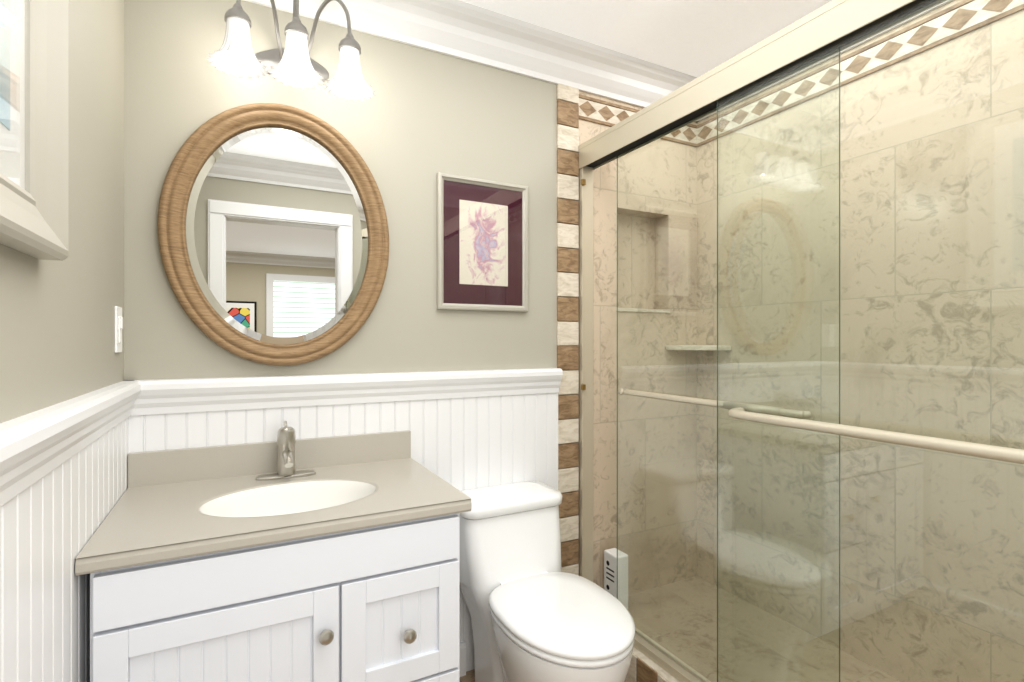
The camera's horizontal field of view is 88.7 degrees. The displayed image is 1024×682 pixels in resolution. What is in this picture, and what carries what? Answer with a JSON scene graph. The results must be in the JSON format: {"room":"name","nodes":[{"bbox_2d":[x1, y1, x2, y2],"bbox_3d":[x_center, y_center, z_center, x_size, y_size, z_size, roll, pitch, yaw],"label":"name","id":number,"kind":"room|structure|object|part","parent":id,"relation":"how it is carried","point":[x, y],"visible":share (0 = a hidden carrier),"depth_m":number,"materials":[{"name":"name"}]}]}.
{"room":"bathroom","nodes":[
{"label":"bathroom","id":0,"kind":"room"},
{"bbox_2d":[0,0,123,422],"bbox_3d":[-0.652,0.020,0.533,0.100,2.400,2.250,0,0,-28],"label":"wall","id":1,"kind":"structure","parent":0,"point":[56,331],"depth_m":1.06,"materials":[{"name":"beige paint"}]},
{"bbox_2d":[0,0,68,260],"bbox_3d":[-0.580,-0.555,0.547,0.040,0.850,0.668,0,0,-28],"label":"picture","id":2,"kind":"object","parent":1,"relation":"attached to","point":[34,128],"visible":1,"depth_m":0.77,"materials":[{"name":"white wood"}]},
{"bbox_2d":[0,0,10,130],"bbox_3d":[-0.592,-0.555,0.541,0.002,0.540,0.378,0,0,-28],"label":"art","id":3,"kind":"object","parent":2,"relation":"attached to","point":[5,5],"depth_m":0.69},
{"bbox_3d":[-0.590,-0.555,0.542,0.002,0.688,0.506,0,0,-28],"label":"glass","id":4,"kind":"part","parent":2,"relation":"part of","materials":[{"name":"glass"}]},
{"bbox_2d":[0,417,128,681],"bbox_3d":[-0.603,0.705,0.559,0.012,1.030,2.050,0,0,-28],"label":"beadboard wainscoting","id":5,"kind":"structure","parent":1,"relation":"attached to","point":[51,522],"depth_m":0.87,"materials":[{"name":"white wood"}]},
{"bbox_2d":[0,380,140,506],"bbox_3d":[-0.588,0.159,0.567,0.045,0.098,2.050,0,0,-28],"label":"trim","id":6,"kind":"structure","parent":1,"relation":"attached to","point":[37,445],"depth_m":0.81,"materials":[{"name":"white wood"}]},
{"bbox_2d":[114,306,122,352],"bbox_3d":[-1.033,-0.030,1.378,0.012,0.120,0.070,0,0,-28],"label":"switch plate","id":7,"kind":"object","parent":1,"relation":"attached to","point":[118,322],"visible":1,"depth_m":1.36,"materials":[{"name":"white plastic"}]},
{"bbox_2d":[124,0,696,594],"bbox_3d":[-0.081,0.020,2.047,2.320,2.400,0.100,0,0,-28],"label":"wall","id":8,"kind":"structure","parent":0,"point":[415,124],"depth_m":1.92,"materials":[{"name":"beige paint"}]},
{"bbox_2d":[157,103,388,365],"bbox_3d":[-0.713,-0.330,1.638,0.660,0.816,0.036,0,0,-28],"label":"mirror","id":9,"kind":"object","parent":8,"relation":"attached to","point":[273,231],"visible":1,"depth_m":1.63,"materials":[{"name":"brown wood"}]},
{"bbox_3d":[-0.718,-0.330,1.647,0.536,0.692,0.004,0,0,-28],"label":"glass","id":10,"kind":"part","parent":9,"relation":"part of","materials":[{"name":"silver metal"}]},
{"bbox_2d":[206,0,374,100],"bbox_3d":[-0.647,-0.914,1.567,0.462,0.277,0.223,0,0,-28],"label":"sconce","id":11,"kind":"object","parent":8,"relation":"attached to","point":[292,63],"visible":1,"depth_m":1.54,"materials":[{"name":"white glass"}]},
{"bbox_2d":[129,392,557,671],"bbox_3d":[-0.449,0.705,1.791,1.430,1.030,0.012,0,0,-28],"label":"beadboard wainscoting","id":12,"kind":"structure","parent":8,"relation":"attached to","point":[465,443],"depth_m":1.88,"materials":[{"name":"white wood"}]},
{"bbox_2d":[125,368,562,415],"bbox_3d":[-0.441,0.159,1.776,1.430,0.098,0.045,0,0,-28],"label":"chair rail","id":13,"kind":"object","parent":8,"relation":"attached to","point":[161,396],"depth_m":1.69,"materials":[{"name":"white wood"}]},
{"bbox_2d":[460,641,465,676],"bbox_3d":[-0.271,1.163,1.867,0.225,0.115,0.018,0,0,-28],"label":"baseboard","id":14,"kind":"structure","parent":8,"relation":"attached to","point":[463,658],"depth_m":1.91,"materials":[{"name":"white wood"}]},
{"bbox_2d":[244,0,697,121],"bbox_3d":[-0.076,-1.111,1.931,2.220,0.138,0.110,0,0,-28],"label":"crown molding","id":15,"kind":"structure","parent":8,"relation":"attached to","point":[459,29],"depth_m":1.95,"materials":[{"name":"white wood"}]},
{"bbox_2d":[437,172,527,311],"bbox_3d":[-0.103,-0.360,1.967,0.370,0.490,0.020,0,0,-28],"label":"picture","id":16,"kind":"object","parent":8,"relation":"attached to","point":[482,244],"visible":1,"depth_m":1.96,"materials":[{"name":"paper"}]},
{"bbox_2d":[459,199,507,286],"bbox_3d":[-0.105,-0.365,1.970,0.200,0.310,0.002,0,0,-28],"label":"art","id":17,"kind":"object","parent":16,"relation":"attached to","point":[483,223],"depth_m":1.97},
{"bbox_2d":[557,83,578,575],"bbox_3d":[0.229,0.020,2.147,0.102,2.397,0.012,0,0,-28],"label":"tile","id":18,"kind":"structure","parent":8,"relation":"attached to","point":[568,215],"depth_m":2.14,"materials":[{"name":"tile"}]},
{"bbox_2d":[578,94,696,146],"bbox_3d":[0.576,-0.974,2.332,0.684,0.100,0.007,0,0,-28],"label":"tile border","id":19,"kind":"object","parent":8,"relation":"attached to","point":[597,111],"depth_m":2.25,"materials":[{"name":"tile"}]},
{"bbox_2d":[616,308,669,312],"bbox_3d":[0.570,-0.136,2.378,0.310,0.016,0.094,0,0,-28],"label":"sill","id":20,"kind":"structure","parent":8,"relation":"attached to","point":[640,310],"depth_m":2.33,"materials":[{"name":"stone"}]},
{"bbox_2d":[666,345,730,350],"bbox_3d":[0.839,0.031,2.359,0.200,0.022,0.200,0,0,-28],"label":"corner shelf","id":21,"kind":"object","parent":8,"relation":"attached to","point":[701,347],"depth_m":2.31,"materials":[{"name":"stone"}]},
{"bbox_2d":[460,669,474,681],"bbox_3d":[0.375,1.270,1.072,2.420,0.100,2.250,0,0,-28],"label":"floor","id":22,"kind":"structure","parent":0,"point":[469,676],"depth_m":1.90,"materials":[{"name":"stone"}]},
{"bbox_2d":[75,421,471,681],"bbox_3d":[-0.579,0.731,1.389,0.798,0.978,0.577,0,0,-28],"label":"bathroom vanity","id":23,"kind":"object","parent":22,"relation":"on","point":[287,556],"visible":1,"depth_m":1.21,"materials":[{"name":"white painted wood"},{"name":"solid surface stone"},{"name":"brushed nickel"}]},
{"bbox_2d":[75,430,471,575],"bbox_3d":[-0.585,0.425,1.400,0.798,0.227,0.551,0,0,-28],"label":"countertop","id":24,"kind":"structure","parent":23,"relation":"on","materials":[{"name":"beige stone"}]},
{"bbox_2d":[255,421,315,480],"bbox_3d":[-0.660,0.323,1.537,0.164,0.162,0.140,0,0,-28],"label":"faucet","id":25,"kind":"object","parent":24,"relation":"on","point":[286,435],"depth_m":1.54,"materials":[{"name":"silver metal"}]},
{"bbox_2d":[460,481,634,681],"bbox_3d":[0.079,0.881,1.652,0.426,0.677,0.724,0,0,-28],"label":"toilet","id":26,"kind":"object","parent":22,"relation":"on","point":[537,614],"visible":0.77,"depth_m":1.68,"materials":[{"name":"white ceramic"}]},
{"bbox_2d":[633,627,710,681],"bbox_3d":[0.777,1.155,1.284,0.120,0.130,2.050,0,0,-28],"label":"shower curb","id":27,"kind":"object","parent":22,"relation":"on","point":[658,669],"depth_m":1.76,"materials":[{"name":"stone"}]},
{"bbox_2d":[625,653,667,681],"bbox_3d":[0.722,1.155,1.254,0.006,0.126,2.046,0,0,-28],"label":"tile","id":28,"kind":"object","parent":27,"relation":"attached to","point":[639,670],"visible":0.15,"depth_m":1.79,"materials":[{"name":"brown tile"}]},
{"bbox_2d":[578,0,1023,681],"bbox_3d":[0.748,0.140,1.268,0.128,1.900,2.046,0,0,-28],"label":"sliding shower door","id":29,"kind":"structure","parent":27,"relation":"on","point":[824,32],"depth_m":1.38,"materials":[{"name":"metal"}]},
{"bbox_3d":[0.604,0.172,1.653,0.006,1.795,0.845,0,0,-28],"label":"shower door glass","id":30,"kind":"part","parent":29,"relation":"part of","materials":[{"name":"clear glass"}]},
{"bbox_3d":[0.918,0.172,0.978,0.006,1.795,1.314,0,0,-28],"label":"shower door glass","id":31,"kind":"part","parent":29,"relation":"part of","materials":[{"name":"clear glass"}]},
{"bbox_2d":[628,576,902,681],"bbox_3d":[1.094,1.170,1.450,0.595,0.100,2.050,0,0,-28],"label":"shower floor","id":32,"kind":"structure","parent":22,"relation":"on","point":[684,627],"depth_m":1.96,"materials":[{"name":"tile"}]},
{"bbox_2d":[604,548,627,608],"bbox_3d":[0.431,0.997,2.169,0.061,0.244,0.090,0,0,-28],"label":"caddy","id":33,"kind":"object","parent":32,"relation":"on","point":[610,571],"visible":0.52,"depth_m":2.14,"materials":[{"name":"white plastic"}]},
{"bbox_2d":[460,0,831,77],"bbox_3d":[0.375,-1.230,1.072,2.420,0.100,2.250,0,0,-28],"label":"ceiling","id":34,"kind":"structure","parent":0,"point":[696,38],"depth_m":1.94,"materials":[{"name":"white paint"}]},
{"bbox_2d":[697,0,1023,681],"bbox_3d":[1.402,0.020,1.611,0.100,2.400,2.250,0,0,-28],"label":"wall","id":35,"kind":"structure","parent":0,"point":[1007,314],"depth_m":1.76,"materials":[{"name":"tile"}]},
{"bbox_2d":[696,0,952,121],"bbox_3d":[1.309,-1.111,1.562,0.110,0.138,2.050,0,0,-28],"label":"crown molding","id":36,"kind":"structure","parent":35,"relation":"attached to","point":[891,28],"depth_m":1.88,"materials":[{"name":"white"}]},
{"bbox_2d":[697,0,1023,146],"bbox_3d":[1.355,-0.974,1.585,0.007,0.100,2.046,0,0,-28],"label":"tile border","id":37,"kind":"object","parent":35,"relation":"attached to","point":[930,33],"depth_m":1.79,"materials":[{"name":"tile"}]}
]}

